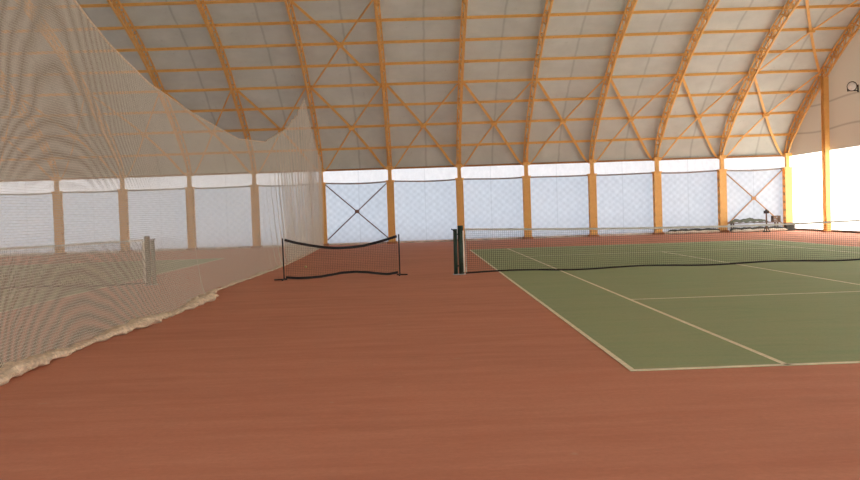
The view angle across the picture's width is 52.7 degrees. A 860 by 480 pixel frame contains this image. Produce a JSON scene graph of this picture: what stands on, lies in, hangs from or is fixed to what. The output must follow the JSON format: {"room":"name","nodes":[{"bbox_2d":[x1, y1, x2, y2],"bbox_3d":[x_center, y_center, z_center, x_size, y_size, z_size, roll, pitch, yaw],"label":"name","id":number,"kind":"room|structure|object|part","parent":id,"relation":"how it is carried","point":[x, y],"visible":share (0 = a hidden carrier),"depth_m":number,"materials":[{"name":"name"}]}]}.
{"room":"sports hall","nodes":[
{"label":"sports hall","id":0,"kind":"room"},
{"bbox_2d":[0,169,782,254],"bbox_3d":[-6.468,-1.140,40.688,47.051,2.910,0.060,-2,2,-1],"label":"wall","id":1,"kind":"structure","parent":0,"point":[423,210],"depth_m":40.80,"materials":[{"name":"white fabric"}]},
{"bbox_2d":[0,232,664,256],"bbox_3d":[-6.420,0.270,40.675,47.051,0.090,0.080,-2,2,-1],"label":"baseboard","id":2,"kind":"structure","parent":1,"relation":"attached to","point":[664,232],"depth_m":40.72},
{"bbox_2d":[0,156,784,193],"bbox_3d":[-6.527,-2.888,40.629,47.051,0.590,0.001,-2,2,-1],"label":"wall","id":3,"kind":"structure","parent":0,"point":[749,163],"depth_m":40.75,"materials":[{"name":"white paint"}]},
{"bbox_2d":[0,230,859,479],"bbox_3d":[-6.102,1.144,18.835,47.651,0.200,44.440,-2,2,-1],"label":"floor","id":4,"kind":"structure","parent":0,"point":[430,372],"depth_m":6.95,"materials":[{"name":"red plastic"}]},
{"bbox_2d":[51,181,66,254],"bbox_3d":[-17.251,-1.119,40.249,0.460,3.620,0.410,-2,2,-1],"label":"wall post","id":5,"kind":"object","parent":4,"relation":"on","point":[56,182],"visible":0.32,"depth_m":40.12,"materials":[{"name":"orange wood"}]},
{"bbox_2d":[0,72,60,180],"bbox_3d":[-17.128,-5.985,18.439,0.300,7.948,43.549,-2,2,-1],"label":"arch","id":6,"kind":"object","parent":5,"relation":"on","point":[2,73],"visible":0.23,"depth_m":37.62,"materials":[{"name":"orange wood"}]},
{"bbox_2d":[0,258,223,311],"bbox_3d":[-12.749,1.244,19.428,10.970,0.004,23.970,-2,2,-1],"label":"court","id":7,"kind":"object","parent":4,"relation":"on","point":[201,260],"depth_m":24.54,"materials":[{"name":"green plastic"}]},
{"bbox_2d":[0,258,222,312],"bbox_3d":[-7.293,1.056,19.500,0.050,0.002,23.970,-2,2,-1],"label":"court line","id":8,"kind":"object","parent":7,"relation":"on","point":[222,258],"visible":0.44,"depth_m":20.01,"materials":[{"name":"paint"}]},
{"bbox_2d":[118,180,131,252],"bbox_3d":[-14.229,-1.222,40.288,0.460,3.620,0.410,-2,2,-1],"label":"wall post","id":9,"kind":"object","parent":4,"relation":"on","point":[119,195],"visible":0.44,"depth_m":40.15,"materials":[{"name":"orange wood"}]},
{"bbox_2d":[15,0,125,178],"bbox_3d":[-14.107,-6.088,18.479,0.300,7.948,43.549,-2,2,-1],"label":"arch","id":10,"kind":"object","parent":9,"relation":"on","point":[15,0],"visible":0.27,"depth_m":34.64,"materials":[{"name":"orange wood"}]},
{"bbox_2d":[22,99,116,178],"bbox_3d":[-15.825,-4.424,38.332,2.863,3.344,3.819,-2,2,-1],"label":"brace","id":11,"kind":"object","parent":10,"relation":"attached to","point":[22,99],"visible":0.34,"depth_m":38.61,"materials":[{"name":"orange metal"}]},
{"bbox_2d":[143,236,156,285],"bbox_3d":[-6.311,0.466,19.555,0.306,1.110,0.260,-2,2,-1],"label":"net post","id":12,"kind":"object","parent":4,"relation":"on","point":[145,236],"visible":0.23,"depth_m":19.55,"materials":[{"name":"black metal"}]},
{"bbox_2d":[184,172,197,250],"bbox_3d":[-11.128,-1.327,40.329,0.460,3.620,0.410,-2,2,-1],"label":"wall post","id":13,"kind":"object","parent":4,"relation":"on","point":[188,229],"visible":0.49,"depth_m":40.19,"materials":[{"name":"orange wood"}]},
{"bbox_2d":[107,0,192,176],"bbox_3d":[-11.005,-6.193,18.520,0.300,7.948,43.549,-2,2,-1],"label":"arch","id":14,"kind":"object","parent":13,"relation":"on","point":[117,11],"visible":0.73,"depth_m":34.05,"materials":[{"name":"orange wood"}]},
{"bbox_2d":[90,95,184,177],"bbox_3d":[-12.764,-4.528,38.372,2.943,3.344,3.819,-2,2,-1],"label":"brace","id":15,"kind":"object","parent":14,"relation":"attached to","point":[90,95],"visible":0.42,"depth_m":38.66,"materials":[{"name":"orange metal"}]},
{"bbox_2d":[165,92,249,172],"bbox_3d":[-9.712,-4.632,38.413,2.843,3.344,3.819,-2,2,-1],"label":"brace","id":16,"kind":"object","parent":14,"relation":"attached to","point":[169,95],"visible":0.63,"depth_m":38.42,"materials":[{"name":"orange metal"}]},
{"bbox_2d":[249,174,262,247],"bbox_3d":[-8.126,-1.429,40.369,0.460,3.620,0.410,-2,2,-1],"label":"wall post","id":17,"kind":"object","parent":4,"relation":"on","point":[255,223],"visible":0.48,"depth_m":40.23,"materials":[{"name":"orange wood"}]},
{"bbox_2d":[194,0,256,173],"bbox_3d":[-8.004,-6.295,18.559,0.300,7.948,43.549,-2,2,-1],"label":"arch","id":18,"kind":"object","parent":17,"relation":"on","point":[201,9],"visible":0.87,"depth_m":34.95,"materials":[{"name":"orange wood"}]},
{"bbox_2d":[236,89,316,173],"bbox_3d":[-6.656,-4.736,38.453,2.953,3.344,3.819,-2,2,-1],"label":"brace","id":19,"kind":"object","parent":18,"relation":"attached to","point":[238,91],"visible":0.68,"depth_m":38.00,"materials":[{"name":"orange wood"}]},
{"bbox_2d":[318,172,328,245],"bbox_3d":[-5.015,-1.535,40.410,0.460,3.620,0.410,-2,2,-1],"label":"wall post","id":20,"kind":"object","parent":4,"relation":"on","point":[324,213],"visible":0.59,"depth_m":40.27,"materials":[{"name":"orange wood"}]},
{"bbox_2d":[284,0,323,171],"bbox_3d":[-4.893,-6.401,18.600,0.300,7.948,43.549,-2,2,-1],"label":"arch","id":21,"kind":"object","parent":20,"relation":"on","point":[304,70],"visible":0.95,"depth_m":35.43,"materials":[{"name":"orange wood"}]},
{"bbox_2d":[0,0,323,385],"bbox_3d":[-4.458,-2.458,23.230,0.822,6.626,33.580,-2,2,-1],"label":"netting","id":22,"kind":"object","parent":21,"relation":"hanging from","point":[14,367],"visible":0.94,"depth_m":11.48,"materials":[{"name":"beige fabric"}]},
{"bbox_3d":[-4.809,-4.152,23.155,0.099,3.225,33.557,-2,2,-1],"label":"cord","id":23,"kind":"part","parent":22,"relation":"part of","materials":[{"name":"white fabric"}]},
{"bbox_2d":[291,0,381,88],"bbox_3d":[-3.537,-7.548,34.006,3.033,2.468,5.034,-2,2,-1],"label":"brace","id":24,"kind":"object","parent":21,"relation":"attached to","point":[339,45],"visible":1,"depth_m":33.99,"materials":[{"name":"orange wood"}]},
{"bbox_2d":[310,86,385,171],"bbox_3d":[-3.504,-4.843,38.495,3.033,3.344,3.819,-2,2,-1],"label":"brace","id":25,"kind":"object","parent":21,"relation":"attached to","point":[350,127],"visible":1,"depth_m":38.74,"materials":[{"name":"orange wood"}]},
{"bbox_2d":[274,234,407,280],"bbox_3d":[-2.056,0.391,19.966,3.056,0.953,0.602,-2,2,-6],"label":"net","id":26,"kind":"object","parent":4,"relation":"on","point":[395,236],"visible":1,"depth_m":19.96,"materials":[{"name":"black fabric"}]},
{"bbox_2d":[386,170,396,243],"bbox_3d":[-1.824,-1.643,40.452,0.460,3.620,0.410,-2,2,-1],"label":"wall post","id":27,"kind":"object","parent":4,"relation":"on","point":[390,183],"visible":0.93,"depth_m":40.31,"materials":[{"name":"orange wood"}]},
{"bbox_2d":[325,183,387,239],"bbox_3d":[-3.413,-1.330,40.606,2.907,2.627,0.082,-2,2,-1],"label":"brace","id":28,"kind":"object","parent":27,"relation":"attached to","point":[356,211],"visible":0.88,"depth_m":40.59,"materials":[{"name":"grey metal"}]},
{"bbox_2d":[374,0,392,169],"bbox_3d":[-1.701,-6.509,18.642,0.300,7.948,43.549,-2,2,-1],"label":"arch","id":29,"kind":"object","parent":27,"relation":"on","point":[377,10],"visible":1,"depth_m":35.92,"materials":[{"name":"orange wood"}]},
{"bbox_2d":[451,225,465,274],"bbox_3d":[0.641,0.230,19.646,0.306,1.110,0.260,-2,2,-1],"label":"net post","id":30,"kind":"object","parent":4,"relation":"on","point":[459,253],"visible":1,"depth_m":19.64,"materials":[{"name":"black metal"}]},
{"bbox_2d":[464,220,859,273],"bbox_3d":[7.099,0.040,19.773,12.619,1.041,0.040,-2,2,-1],"label":"net","id":31,"kind":"object","parent":30,"relation":"attached to","point":[819,222],"visible":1,"depth_m":19.74,"materials":[{"name":"black fabric"}]},
{"bbox_2d":[455,163,466,240],"bbox_3d":[1.407,-1.753,40.495,0.460,3.620,0.410,-2,2,-1],"label":"wall post","id":32,"kind":"object","parent":4,"relation":"on","point":[459,181],"visible":0.9,"depth_m":40.34,"materials":[{"name":"orange metal"}]},
{"bbox_2d":[456,0,467,167],"bbox_3d":[1.530,-6.619,18.685,0.300,7.948,43.549,-2,2,-1],"label":"arch","id":33,"kind":"object","parent":32,"relation":"on","point":[462,23],"visible":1,"depth_m":36.16,"materials":[{"name":"orange wood"}]},
{"bbox_2d":[386,84,457,168],"bbox_3d":[-0.293,-4.952,38.537,3.073,3.344,3.819,-2,2,-1],"label":"brace","id":34,"kind":"object","parent":33,"relation":"attached to","point":[422,125],"visible":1,"depth_m":38.82,"materials":[{"name":"orange wood"}]},
{"bbox_2d":[462,82,531,166],"bbox_3d":[2.883,-5.060,38.579,2.963,3.344,3.819,-2,2,-1],"label":"brace","id":35,"kind":"object","parent":33,"relation":"attached to","point":[493,123],"visible":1,"depth_m":38.83,"materials":[{"name":"orange wood"}]},
{"bbox_2d":[521,161,533,238],"bbox_3d":[4.529,-1.859,40.536,0.460,3.620,0.410,-2,2,-1],"label":"wall post","id":36,"kind":"object","parent":4,"relation":"on","point":[525,179],"visible":0.94,"depth_m":40.39,"materials":[{"name":"orange wood"}]},
{"bbox_2d":[522,0,553,165],"bbox_3d":[4.651,-6.725,18.726,0.300,7.948,43.549,-2,2,-1],"label":"arch","id":37,"kind":"object","parent":36,"relation":"on","point":[533,84],"visible":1,"depth_m":36.00,"materials":[{"name":"orange metal"}]},
{"bbox_2d":[587,159,598,236],"bbox_3d":[7.610,-1.963,40.577,0.460,3.620,0.410,-2,2,-1],"label":"wall post","id":38,"kind":"object","parent":4,"relation":"on","point":[592,187],"visible":0.9,"depth_m":40.43,"materials":[{"name":"orange wood"}]},
{"bbox_2d":[588,0,637,162],"bbox_3d":[7.733,-6.830,18.767,0.300,7.948,43.549,-2,2,-1],"label":"arch","id":39,"kind":"object","parent":38,"relation":"on","point":[634,2],"visible":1,"depth_m":35.93,"materials":[{"name":"orange wood"}]},
{"bbox_2d":[530,79,604,163],"bbox_3d":[5.984,-5.165,38.620,2.923,3.344,3.819,-2,2,-1],"label":"brace","id":40,"kind":"object","parent":39,"relation":"attached to","point":[562,121],"visible":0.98,"depth_m":38.88,"materials":[{"name":"orange wood"}]},
{"bbox_2d":[652,161,663,234],"bbox_3d":[10.652,-2.067,40.617,0.460,3.620,0.410,-2,2,-1],"label":"wall post","id":41,"kind":"object","parent":4,"relation":"on","point":[656,175],"visible":0.98,"depth_m":40.47,"materials":[{"name":"orange metal"}]},
{"bbox_2d":[653,0,719,160],"bbox_3d":[10.774,-6.933,18.807,0.300,7.948,43.549,-2,2,-1],"label":"arch","id":42,"kind":"object","parent":41,"relation":"on","point":[708,14],"visible":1,"depth_m":36.08,"materials":[{"name":"orange metal"}]},
{"bbox_2d":[596,77,675,161],"bbox_3d":[9.046,-5.269,38.660,2.883,3.344,3.819,-2,2,-1],"label":"brace","id":43,"kind":"object","parent":42,"relation":"attached to","point":[629,119],"visible":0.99,"depth_m":38.94,"materials":[{"name":"orange wood"}]},
{"bbox_2d":[472,240,859,370],"bbox_3d":[7.078,0.571,19.690,10.970,0.004,23.970,-2,2,-1],"label":"court","id":44,"kind":"object","parent":4,"relation":"on","point":[814,326],"visible":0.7,"depth_m":12.91,"materials":[{"name":"green plastic"}]},
{"bbox_2d":[470,250,635,370],"bbox_3d":[1.621,0.753,19.618,0.050,0.002,23.970,-2,2,-1],"label":"court line","id":45,"kind":"object","parent":44,"relation":"on","point":[611,354],"visible":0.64,"depth_m":10.39,"materials":[{"name":"paint"}]},
{"bbox_2d":[476,240,742,249],"bbox_3d":[6.907,0.169,31.632,10.870,0.002,0.070,-2,2,-1],"label":"court line","id":46,"kind":"object","parent":44,"relation":"on","point":[740,240],"visible":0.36,"depth_m":31.61,"materials":[{"name":"paint"}]},
{"bbox_2d":[507,248,788,364],"bbox_3d":[2.991,0.706,19.636,0.050,0.002,23.970,-2,2,-1],"label":"court line","id":47,"kind":"object","parent":44,"relation":"on","point":[704,330],"visible":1,"depth_m":10.51,"materials":[{"name":"paint"}]},
{"bbox_2d":[547,247,783,255],"bbox_3d":[6.985,0.352,26.160,8.130,0.002,0.050,-2,2,-1],"label":"court line","id":48,"kind":"object","parent":44,"relation":"on","point":[781,247],"visible":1,"depth_m":26.15,"materials":[{"name":"paint"}]},
{"bbox_2d":[632,291,859,299],"bbox_3d":[7.168,0.777,13.419,8.130,0.002,0.050,-2,2,-1],"label":"court line","id":49,"kind":"object","parent":44,"relation":"on","point":[849,291],"visible":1,"depth_m":13.38,"materials":[{"name":"paint"}]},
{"bbox_2d":[635,361,859,370],"bbox_3d":[7.249,0.966,7.748,10.870,0.002,0.070,-2,2,-1],"label":"court line","id":50,"kind":"object","parent":44,"relation":"on","point":[846,361],"visible":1,"depth_m":7.68,"materials":[{"name":"paint"}]},
{"bbox_2d":[665,252,859,284],"bbox_3d":[7.077,0.564,19.790,0.050,0.002,12.700,-2,2,-1],"label":"court line","id":51,"kind":"object","parent":44,"relation":"on","point":[665,252],"visible":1,"depth_m":17.56,"materials":[{"name":"paint"}]},
{"bbox_2d":[664,230,719,233],"bbox_3d":[12.063,-0.361,39.910,2.557,0.165,0.251,-2,2,-1],"label":"roll","id":52,"kind":"object","parent":4,"relation":"on","point":[692,231],"visible":0.8,"depth_m":39.85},
{"bbox_2d":[669,228,719,233],"bbox_3d":[12.232,-0.419,40.231,2.414,0.257,0.365,-2,2,-1],"label":"roll","id":53,"kind":"object","parent":4,"relation":"on","point":[695,229],"visible":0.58,"depth_m":40.13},
{"bbox_2d":[716,159,728,232],"bbox_3d":[13.703,-2.170,40.657,0.460,3.620,0.410,-2,2,-1],"label":"wall post","id":54,"kind":"object","parent":4,"relation":"on","point":[721,172],"visible":0.91,"depth_m":40.52,"materials":[{"name":"orange wood"}]},
{"bbox_2d":[717,0,800,158],"bbox_3d":[13.825,-7.037,18.847,0.300,7.948,43.549,-2,2,-1],"label":"arch","id":55,"kind":"object","parent":54,"relation":"on","point":[774,35],"visible":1,"depth_m":36.12,"materials":[{"name":"orange metal"}]},
{"bbox_2d":[661,75,747,158],"bbox_3d":[12.092,-5.372,38.700,2.893,3.344,3.819,-2,2,-1],"label":"brace","id":56,"kind":"object","parent":55,"relation":"attached to","point":[697,116],"visible":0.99,"depth_m":38.98,"materials":[{"name":"orange wood"}]},
{"bbox_2d":[728,218,778,231],"bbox_3d":[15.048,-0.720,40.239,2.350,0.661,0.440,-2,2,-1],"label":"bench","id":57,"kind":"object","parent":4,"relation":"on","point":[748,220],"visible":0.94,"depth_m":40.05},
{"bbox_2d":[771,215,780,221],"bbox_3d":[16.035,-0.993,40.215,0.340,0.278,0.280,-2,2,-1],"label":"crate","id":58,"kind":"object","parent":57,"relation":"on","point":[777,218],"visible":1,"depth_m":40.08,"materials":[{"name":"brown wood"}]},
{"bbox_2d":[730,226,784,230],"bbox_3d":[15.037,-0.504,39.818,2.513,0.263,0.379,-2,2,-1],"label":"roll","id":59,"kind":"object","parent":4,"relation":"on","point":[758,227],"visible":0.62,"depth_m":39.71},
{"bbox_2d":[732,228,786,231],"bbox_3d":[14.968,-0.442,39.445,2.557,0.156,0.243,-2,2,-1],"label":"roll","id":60,"kind":"object","parent":4,"relation":"on","point":[778,229],"visible":0.8,"depth_m":39.38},
{"bbox_2d":[763,209,769,231],"bbox_3d":[15.183,-0.867,39.136,0.269,1.020,0.269,0,3,44],"label":"stand","id":61,"kind":"object","parent":4,"relation":"on","point":[765,211],"visible":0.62,"depth_m":39.09,"materials":[{"name":"black metal"}]},
{"bbox_2d":[782,157,792,226],"bbox_3d":[16.784,-2.275,40.698,0.460,3.620,0.410,-2,2,-1],"label":"wall post","id":62,"kind":"object","parent":4,"relation":"on","point":[787,187],"visible":0.8,"depth_m":40.56,"materials":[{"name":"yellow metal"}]},
{"bbox_2d":[7,168,781,194],"bbox_3d":[-6.515,-2.562,40.539,46.951,0.126,0.068,-2,2,-1],"label":"pipe","id":63,"kind":"object","parent":62,"relation":"attached to","point":[774,168],"visible":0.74,"depth_m":40.64,"materials":[{"name":"grey metal"}]},
{"bbox_2d":[727,170,781,223],"bbox_3d":[15.250,-1.964,40.853,2.798,2.626,0.082,-2,2,-1],"label":"brace","id":64,"kind":"object","parent":62,"relation":"attached to","point":[752,197],"visible":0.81,"depth_m":40.84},
{"bbox_2d":[783,10,859,156],"bbox_3d":[16.907,-7.141,18.888,0.300,7.948,43.549,-2,2,-1],"label":"arch","id":65,"kind":"object","parent":62,"relation":"on","point":[801,116],"visible":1,"depth_m":37.08,"materials":[{"name":"orange wood"}]},
{"bbox_2d":[5,0,325,9],"bbox_3d":[-6.602,-8.670,31.481,46.971,0.104,0.076,-2,2,-1],"label":"roof purlin","id":66,"kind":"structure","parent":65,"relation":"attached to","point":[213,1],"depth_m":31.41,"materials":[{"name":"orange wood"}]},
{"bbox_2d":[7,133,794,160],"bbox_3d":[-6.559,-4.109,39.949,46.971,0.104,0.076,-2,2,-1],"label":"roof purlin","id":67,"kind":"structure","parent":65,"relation":"attached to","point":[783,134],"depth_m":40.04,"materials":[{"name":"orange wood"}]},
{"bbox_2d":[4,111,803,138],"bbox_3d":[-6.575,-4.982,38.932,46.971,0.104,0.076,-2,2,-1],"label":"roof purlin","id":68,"kind":"structure","parent":65,"relation":"attached to","point":[790,112],"depth_m":39.02,"materials":[{"name":"orange wood"}]},
{"bbox_2d":[0,90,813,117],"bbox_3d":[-6.585,-5.725,37.763,46.971,0.104,0.076,-2,2,-1],"label":"roof purlin","id":69,"kind":"structure","parent":65,"relation":"attached to","point":[803,91],"depth_m":37.84,"materials":[{"name":"orange wood"}]},
{"bbox_2d":[0,69,825,96],"bbox_3d":[-6.593,-6.416,36.588,46.971,0.104,0.076,-2,2,-1],"label":"roof purlin","id":70,"kind":"structure","parent":65,"relation":"attached to","point":[814,70],"depth_m":36.66,"materials":[{"name":"orange wood"}]},
{"bbox_2d":[0,26,853,55],"bbox_3d":[-6.604,-7.649,34.211,46.971,0.104,0.076,-2,2,-1],"label":"roof purlin","id":71,"kind":"structure","parent":65,"relation":"attached to","point":[818,28],"depth_m":34.28,"materials":[{"name":"orange wood"}]},
{"bbox_2d":[3,4,859,32],"bbox_3d":[-6.604,-8.186,32.870,46.971,0.104,0.076,-2,2,-1],"label":"roof purlin","id":72,"kind":"structure","parent":65,"relation":"attached to","point":[842,5],"depth_m":32.95,"materials":[{"name":"orange wood"}]},
{"bbox_2d":[726,73,819,156],"bbox_3d":[15.159,-5.477,38.741,2.923,3.344,3.819,-2,2,-1],"label":"brace","id":73,"kind":"object","parent":65,"relation":"attached to","point":[765,115],"visible":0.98,"depth_m":39.03,"materials":[{"name":"orange metal"}]},
{"bbox_2d":[754,0,857,73],"bbox_3d":[15.126,-8.182,34.253,2.923,2.468,5.034,-2,2,-1],"label":"brace","id":74,"kind":"object","parent":65,"relation":"attached to","point":[810,31],"visible":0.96,"depth_m":34.56,"materials":[{"name":"orange wood"}]},
{"bbox_2d":[784,222,795,230],"bbox_3d":[16.610,-0.621,40.065,0.410,0.370,0.350,-2,2,-1],"label":"toolbox","id":75,"kind":"object","parent":4,"relation":"on","point":[788,227],"visible":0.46,"depth_m":39.90,"materials":[{"name":"grey plastic"}]},
{"bbox_2d":[820,77,832,231],"bbox_3d":[16.791,-3.610,36.786,0.320,6.550,0.400,-2,2,-1],"label":"post","id":76,"kind":"object","parent":4,"relation":"on","point":[825,130],"visible":0.93,"depth_m":36.68,"materials":[{"name":"orange wood"}]},
{"bbox_3d":[-20.432,-1.011,40.207,0.460,3.620,0.410,-2,2,-1],"label":"wall post","id":77,"kind":"object","parent":4,"relation":"on","visible":0},
{"bbox_2d":[0,155,781,181],"bbox_3d":[-6.535,-3.187,40.458,46.951,0.080,0.120,-2,2,-1],"label":"rail","id":78,"kind":"object","parent":77,"relation":"attached to","point":[754,155],"visible":0.78,"depth_m":40.52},
{"bbox_3d":[-20.309,-5.877,18.397,0.300,7.948,43.549,-2,2,-1],"label":"arch","id":79,"kind":"object","parent":77,"relation":"on","visible":0},
{"bbox_2d":[0,105,50,177],"bbox_3d":[-18.926,-4.319,38.291,3.023,3.344,3.819,-2,2,-1],"label":"brace","id":80,"kind":"object","parent":79,"relation":"attached to","point":[10,105],"visible":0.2,"depth_m":39.29,"materials":[{"name":"orange wood"}]},
{"bbox_3d":[-19.226,0.905,19.384,0.306,1.110,0.260,-2,2,-1],"label":"net post","id":81,"kind":"object","parent":4,"relation":"on","visible":0},
{"bbox_2d":[0,240,144,288],"bbox_3d":[-12.768,0.714,19.510,12.619,1.041,0.040,-2,2,-1],"label":"net","id":82,"kind":"object","parent":81,"relation":"attached to","point":[12,248],"visible":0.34,"depth_m":19.57,"materials":[{"name":"grey fabric"}]},
{"bbox_2d":[0,0,859,179],"bbox_3d":[-6.355,-6.413,18.579,47.051,7.970,43.840,-2,2,-1],"label":"ceiling","id":83,"kind":"structure","parent":0,"point":[328,9],"depth_m":36.29,"materials":[{"name":"beige fabric"}]},
{"bbox_2d":[2,48,838,76],"bbox_3d":[-6.600,-7.050,35.465,46.971,0.104,0.076,-2,2,-1],"label":"roof purlin","id":84,"kind":"structure","parent":83,"relation":"attached to","point":[802,50],"depth_m":35.54,"materials":[{"name":"orange wood"}]},
{"bbox_2d":[790,146,859,230],"bbox_3d":[17.346,-1.487,19.083,0.001,3.470,43.840,-2,2,-1],"label":"wall","id":85,"kind":"structure","parent":0,"point":[845,162],"depth_m":36.92,"materials":[{"name":"white paint"}]},
{"bbox_2d":[795,228,859,232],"bbox_3d":[17.343,0.203,19.139,0.080,0.090,43.840,-2,2,-1],"label":"baseboard","id":86,"kind":"structure","parent":85,"relation":"attached to","point":[802,229],"depth_m":36.56,"materials":[{"name":"white"}]},
{"bbox_2d":[791,21,859,155],"bbox_3d":[17.155,-7.206,18.889,0.001,7.980,43.840,-2,2,-1],"label":"wall","id":87,"kind":"structure","parent":0,"point":[844,106],"depth_m":35.91,"materials":[{"name":"beige fabric"}]},
{"bbox_2d":[847,81,858,91],"bbox_3d":[16.672,-6.037,34.205,0.414,0.408,0.431,-1,2,28],"label":"floodlight","id":88,"kind":"object","parent":87,"relation":"attached to","point":[851,86],"visible":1,"depth_m":34.09,"materials":[{"name":"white glass"}]}
]}

